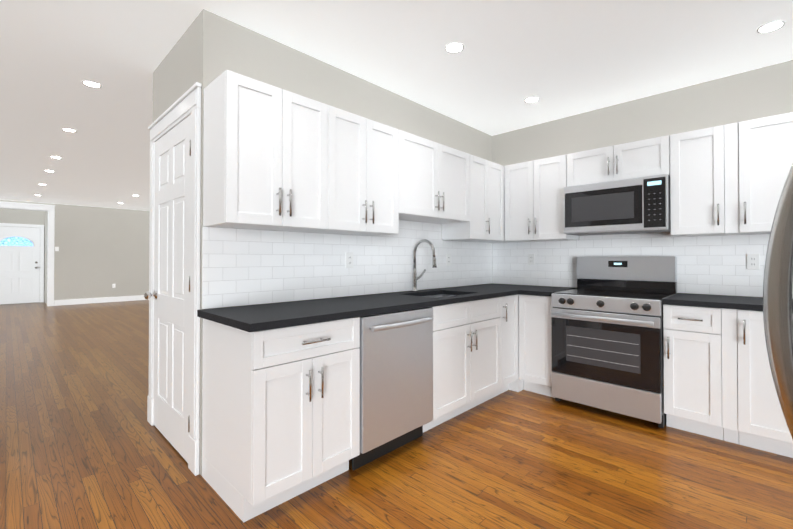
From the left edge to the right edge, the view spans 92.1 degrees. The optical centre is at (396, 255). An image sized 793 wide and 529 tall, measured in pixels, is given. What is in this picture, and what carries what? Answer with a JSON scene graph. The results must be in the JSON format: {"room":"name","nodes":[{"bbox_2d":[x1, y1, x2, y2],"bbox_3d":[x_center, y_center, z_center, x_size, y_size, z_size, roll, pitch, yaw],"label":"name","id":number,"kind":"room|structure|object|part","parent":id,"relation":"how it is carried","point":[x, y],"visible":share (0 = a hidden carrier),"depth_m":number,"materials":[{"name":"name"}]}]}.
{"room":"kitchen","nodes":[
{"label":"kitchen","id":0,"kind":"room"},
{"bbox_2d":[0,208,44,304],"bbox_3d":[-10.142,-0.011,10.092,0.120,2.584,1.450,0,-1,44],"label":"wall","id":1,"kind":"structure","parent":0,"point":[13,216],"depth_m":10.19,"materials":[{"name":"beige paint"}]},
{"bbox_2d":[0,226,39,303],"bbox_3d":[-10.017,0.260,10.066,0.087,2.018,0.910,0,-1,44],"label":"front door","id":2,"kind":"structure","parent":1,"relation":"in","point":[19,264],"depth_m":10.13,"materials":[{"name":"white wood"}]},
{"bbox_2d":[0,223,43,301],"bbox_3d":[-10.039,0.224,10.087,0.029,2.115,1.080,0,-1,44],"label":"door frame","id":3,"kind":"structure","parent":1,"relation":"attached to","point":[41,227],"depth_m":10.42,"materials":[{"name":"white wood"}]},
{"bbox_2d":[44,211,47,304],"bbox_3d":[-9.201,-0.010,10.116,1.130,2.584,0.100,0,-1,44],"label":"wall","id":4,"kind":"structure","parent":0,"point":[46,213],"depth_m":10.24,"materials":[{"name":"beige paint"}]},
{"bbox_2d":[0,200,149,299],"bbox_3d":[-8.363,-0.011,10.065,0.140,2.584,5.000,0,-1,44],"label":"wall","id":5,"kind":"structure","parent":0,"point":[100,252],"depth_m":10.32,"materials":[{"name":"beige paint"}]},
{"bbox_2d":[0,201,54,305],"bbox_3d":[-9.207,0.004,9.177,0.173,2.540,1.490,0,-1,44],"label":"trim","id":6,"kind":"structure","parent":5,"relation":"attached to","point":[50,209],"depth_m":9.59,"materials":[{"name":"white wood"}]},
{"bbox_2d":[54,295,148,305],"bbox_3d":[-8.307,1.211,10.000,0.016,0.140,4.996,0,-1,44],"label":"baseboard","id":7,"kind":"structure","parent":5,"relation":"attached to","point":[94,300],"depth_m":10.28,"materials":[{"name":"white wood"}]},
{"bbox_2d":[153,9,491,475],"bbox_3d":[-0.369,-0.067,3.578,1.040,2.584,3.081,0,-1,44],"label":"wall","id":8,"kind":"structure","parent":0,"point":[207,49],"depth_m":2.54,"materials":[{"name":"beige paint"}]},
{"bbox_2d":[144,115,190,462],"bbox_3d":[-1.478,0.195,2.444,0.790,2.018,0.086,0,-1,44],"label":"closet door","id":9,"kind":"structure","parent":8,"relation":"in","point":[171,296],"depth_m":2.44,"materials":[{"name":"white wood"}]},
{"bbox_2d":[147,82,201,475],"bbox_3d":[-1.461,0.130,2.468,1.026,2.171,0.029,0,-1,44],"label":"door frame","id":10,"kind":"structure","parent":8,"relation":"attached to","point":[187,103],"depth_m":2.15,"materials":[{"name":"white wood"}]},
{"bbox_2d":[203,70,327,231],"bbox_3d":[-0.728,-0.539,2.205,0.354,0.762,0.608,0,-1,44],"label":"upper cabinet","id":11,"kind":"object","parent":8,"relation":"attached to","point":[265,156],"visible":1,"depth_m":2.06,"materials":[{"name":"white paint"}]},
{"bbox_2d":[202,220,491,308],"bbox_3d":[0.003,0.003,3.208,0.007,0.607,3.071,0,-1,44],"label":"backsplash","id":12,"kind":"structure","parent":8,"relation":"attached to","point":[241,267],"depth_m":2.69,"materials":[{"name":"tile"}]},
{"bbox_2d":[346,252,352,267],"bbox_3d":[-0.348,0.036,2.837,0.008,0.115,0.070,0,-1,44],"label":"electrical outlet","id":13,"kind":"object","parent":12,"relation":"attached to","point":[349,259],"visible":1,"depth_m":2.83,"materials":[{"name":"white plastic"}]},
{"bbox_2d":[446,254,450,265],"bbox_3d":[0.505,0.042,3.709,0.008,0.115,0.070,0,-1,44],"label":"electrical outlet","id":14,"kind":"object","parent":12,"relation":"attached to","point":[448,259],"visible":1,"depth_m":3.70,"materials":[{"name":"white plastic"}]},
{"bbox_2d":[305,105,398,235],"bbox_3d":[-0.299,-0.536,2.643,0.354,0.762,0.616,0,-1,44],"label":"upper cabinet","id":15,"kind":"object","parent":8,"relation":"attached to","point":[363,176],"visible":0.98,"depth_m":2.52,"materials":[{"name":"white paint"}]},
{"bbox_2d":[399,130,469,223],"bbox_3d":[0.238,-0.607,3.192,0.354,0.610,0.913,0,-1,44],"label":"upper cabinet","id":16,"kind":"object","parent":8,"relation":"attached to","point":[434,182],"visible":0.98,"depth_m":3.06,"materials":[{"name":"white paint"}]},
{"bbox_2d":[442,154,511,242],"bbox_3d":[0.882,-0.525,3.849,0.354,0.762,0.924,0,-1,44],"label":"upper cabinet","id":17,"kind":"object","parent":8,"relation":"attached to","point":[486,223],"visible":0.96,"depth_m":3.60,"materials":[{"name":"white paint"}]},
{"bbox_2d":[0,300,792,528],"bbox_3d":[-3.884,1.293,5.666,15.600,0.100,5.400,0,-1,44],"label":"floor","id":18,"kind":"structure","parent":0,"point":[84,444],"depth_m":2.19,"materials":[{"name":"brown wood"}]},
{"bbox_2d":[202,317,359,522],"bbox_3d":[-0.621,0.774,2.086,0.659,0.876,0.604,0,-1,44],"label":"base cabinet","id":19,"kind":"object","parent":18,"relation":"on","point":[280,415],"visible":0.96,"depth_m":1.85,"materials":[{"name":"white paint"}]},
{"bbox_2d":[352,307,433,470],"bbox_3d":[-0.174,0.781,2.509,0.685,0.870,0.610,0,-1,44],"label":"dishwasher","id":20,"kind":"object","parent":18,"relation":"on","point":[396,380],"visible":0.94,"depth_m":2.27,"materials":[{"name":"grey metal"}]},
{"bbox_2d":[423,294,500,431],"bbox_3d":[0.347,0.783,3.074,0.659,0.876,0.911,0,-1,44],"label":"base cabinet","id":21,"kind":"object","parent":18,"relation":"on","point":[466,356],"visible":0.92,"depth_m":2.83,"materials":[{"name":"white paint"}]},
{"bbox_2d":[197,284,536,331],"bbox_3d":[0.225,0.324,2.973,0.644,0.036,3.102,0,-1,44],"label":"countertop","id":22,"kind":"structure","parent":21,"relation":"on","point":[255,318],"depth_m":2.24,"materials":[{"name":"stone"}]},
{"bbox_2d":[411,239,436,291],"bbox_3d":[0.271,0.086,3.244,0.264,0.442,0.173,0,-1,44],"label":"faucet","id":23,"kind":"object","parent":22,"relation":"on","point":[415,278],"visible":1,"depth_m":3.26,"materials":[{"name":"silver metal"}]},
{"bbox_2d":[424,294,454,297],"bbox_3d":[0.351,0.443,3.080,0.416,0.193,0.596,0,-1,44],"label":"sink","id":24,"kind":"object","parent":22,"relation":"in","point":[441,295],"visible":0.06,"depth_m":3.38,"materials":[{"name":"silver metal"}]},
{"bbox_2d":[491,295,517,397],"bbox_3d":[0.773,0.787,3.509,0.659,0.876,0.302,0,-1,44],"label":"base cabinet","id":25,"kind":"object","parent":18,"relation":"on","point":[509,339],"visible":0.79,"depth_m":3.31,"materials":[{"name":"white paint"}]},
{"bbox_2d":[517,286,576,295],"bbox_3d":[1.415,0.329,3.508,0.273,0.036,0.672,0,-1,44],"label":"countertop","id":26,"kind":"structure","parent":25,"relation":"on","point":[540,290],"depth_m":3.37,"materials":[{"name":"stone"}]},
{"bbox_2d":[508,294,523,391],"bbox_3d":[1.085,0.790,3.855,0.616,0.876,0.616,0,-1,44],"label":"base cabinet","id":27,"kind":"object","parent":18,"relation":"on","point":[517,385],"visible":0.14,"depth_m":3.43,"materials":[{"name":"white paint"}]},
{"bbox_2d":[519,294,554,397],"bbox_3d":[1.417,0.787,3.530,0.303,0.876,0.621,0,-1,44],"label":"base cabinet","id":28,"kind":"object","parent":18,"relation":"on","point":[535,353],"visible":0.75,"depth_m":3.32,"materials":[{"name":"white paint"}]},
{"bbox_2d":[551,256,676,427],"bbox_3d":[1.761,0.615,3.115,0.758,1.212,0.730,0,-1,44],"label":"range","id":29,"kind":"object","parent":18,"relation":"on","point":[607,348],"visible":0.98,"depth_m":2.93,"materials":[{"name":"grey metal"}]},
{"bbox_2d":[663,304,738,443],"bbox_3d":[2.200,0.780,2.736,0.384,0.876,0.659,0,-1,44],"label":"base cabinet","id":30,"kind":"object","parent":18,"relation":"on","point":[692,346],"depth_m":2.53,"materials":[{"name":"white paint"}]},
{"bbox_2d":[662,293,792,310],"bbox_3d":[2.567,0.319,2.399,1.387,0.036,0.644,0,-1,44],"label":"countertop","id":31,"kind":"structure","parent":30,"relation":"on","point":[683,299],"depth_m":2.56,"materials":[{"name":"stone"}]},
{"bbox_3d":[2.322,0.779,2.638,0.073,0.876,0.608,0,-1,44],"label":"base cabinet filler","id":32,"kind":"part","parent":30,"relation":"part of","materials":[{"name":"white wood"}]},
{"bbox_2d":[737,309,792,457],"bbox_3d":[2.502,0.778,2.441,0.455,0.876,0.659,0,-1,44],"label":"base cabinet","id":33,"kind":"object","parent":18,"relation":"on","point":[762,424],"visible":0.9,"depth_m":2.34,"materials":[{"name":"white paint"}]},
{"bbox_2d":[763,164,792,438],"bbox_3d":[1.263,0.318,0.697,0.857,1.765,0.904,0,-1,44],"label":"refrigerator","id":34,"kind":"object","parent":18,"relation":"on","point":[777,300],"visible":1,"depth_m":0.97,"materials":[{"name":"grey metal"}]},
{"bbox_2d":[0,0,792,210],"bbox_3d":[-3.884,-1.391,5.689,15.600,0.100,5.400,0,-1,44],"label":"ceiling","id":35,"kind":"structure","parent":0,"point":[560,59],"depth_m":2.64,"materials":[{"name":"white paint"}]},
{"bbox_2d":[62,128,76,131],"bbox_3d":[-3.538,-1.351,4.132,0.124,0.004,0.124,0,-1,44],"label":"recessed light","id":36,"kind":"object","parent":35,"relation":"in","point":[68,130],"visible":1,"depth_m":4.14,"materials":[{"name":"white plastic"}]},
{"bbox_2d":[82,80,101,87],"bbox_3d":[-2.424,-1.361,3.042,0.124,0.004,0.124,0,-1,44],"label":"recessed light","id":37,"kind":"object","parent":35,"relation":"in","point":[92,84],"visible":1,"depth_m":3.04,"materials":[{"name":"white plastic"}]},
{"bbox_2d":[445,43,463,52],"bbox_3d":[0.383,-1.365,2.518,0.124,0.004,0.124,0,-1,44],"label":"recessed light","id":38,"kind":"object","parent":35,"relation":"in","point":[454,47],"visible":1,"depth_m":2.51,"materials":[{"name":"white plastic"}]},
{"bbox_2d":[524,97,538,102],"bbox_3d":[1.183,-1.358,3.340,0.124,0.004,0.124,0,-1,44],"label":"recessed light","id":39,"kind":"object","parent":35,"relation":"in","point":[531,99],"visible":1,"depth_m":3.33,"materials":[{"name":"white plastic"}]},
{"bbox_2d":[757,21,784,33],"bbox_3d":[2.244,-1.367,2.292,0.124,0.004,0.124,0,-1,44],"label":"recessed light","id":40,"kind":"object","parent":35,"relation":"in","point":[771,26],"visible":1,"depth_m":2.29,"materials":[{"name":"white plastic"}]},
{"bbox_2d":[492,60,792,296],"bbox_3d":[-2.092,-0.033,7.506,15.600,2.584,0.120,0,-1,44],"label":"wall","id":41,"kind":"structure","parent":0,"point":[766,91],"depth_m":3.21,"materials":[{"name":"beige paint"}]},
{"bbox_2d":[504,154,578,241],"bbox_3d":[1.403,-0.526,3.742,0.608,0.762,0.354,0,-1,44],"label":"upper cabinet","id":42,"kind":"object","parent":41,"relation":"attached to","point":[534,200],"visible":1,"depth_m":3.63,"materials":[{"name":"white paint"}]},
{"bbox_2d":[567,135,669,186],"bbox_3d":[1.894,-0.759,3.262,0.760,0.305,0.354,0,-1,44],"label":"upper cabinet","id":43,"kind":"object","parent":41,"relation":"attached to","point":[643,158],"visible":0.79,"depth_m":3.12,"materials":[{"name":"white paint"}]},
{"bbox_2d":[564,174,670,235],"bbox_3d":[1.878,-0.397,3.242,0.756,0.414,0.397,0,-1,44],"label":"over-the-range microwave","id":44,"kind":"object","parent":43,"relation":"attached to","point":[634,205],"visible":1,"depth_m":3.06,"materials":[{"name":"grey metal"}]},
{"bbox_2d":[493,232,792,298],"bbox_3d":[2.187,0.052,3.224,3.087,0.509,0.007,0,-1,44],"label":"backsplash","id":45,"kind":"structure","parent":41,"relation":"attached to","point":[714,265],"depth_m":3.21,"materials":[{"name":"tile"}]},
{"bbox_2d":[528,254,534,264],"bbox_3d":[1.406,0.041,3.978,0.070,0.115,0.008,0,-1,44],"label":"electrical outlet","id":46,"kind":"object","parent":45,"relation":"attached to","point":[531,259],"visible":1,"depth_m":3.98,"materials":[{"name":"white plastic"}]},
{"bbox_2d":[747,254,759,269],"bbox_3d":[2.611,0.047,2.798,0.070,0.115,0.008,0,-1,44],"label":"electrical outlet","id":47,"kind":"object","parent":45,"relation":"attached to","point":[753,261],"visible":1,"depth_m":2.79,"materials":[{"name":"white plastic"}]},
{"bbox_2d":[670,122,740,236],"bbox_3d":[2.307,-0.534,2.857,0.386,0.762,0.354,0,-1,44],"label":"upper cabinet","id":48,"kind":"object","parent":41,"relation":"attached to","point":[697,184],"depth_m":2.75,"materials":[{"name":"white paint"}]},
{"bbox_3d":[2.434,-0.535,2.763,0.073,0.762,0.306,0,-1,44],"label":"wall cabinet filler","id":49,"kind":"part","parent":48,"relation":"part of","materials":[{"name":"white wood"}]},
{"bbox_2d":[739,112,792,234],"bbox_3d":[2.608,-0.536,2.561,0.455,0.762,0.354,0,-1,44],"label":"upper cabinet","id":50,"kind":"object","parent":41,"relation":"attached to","point":[765,154],"visible":0.98,"depth_m":2.54,"materials":[{"name":"white paint"}]}
]}

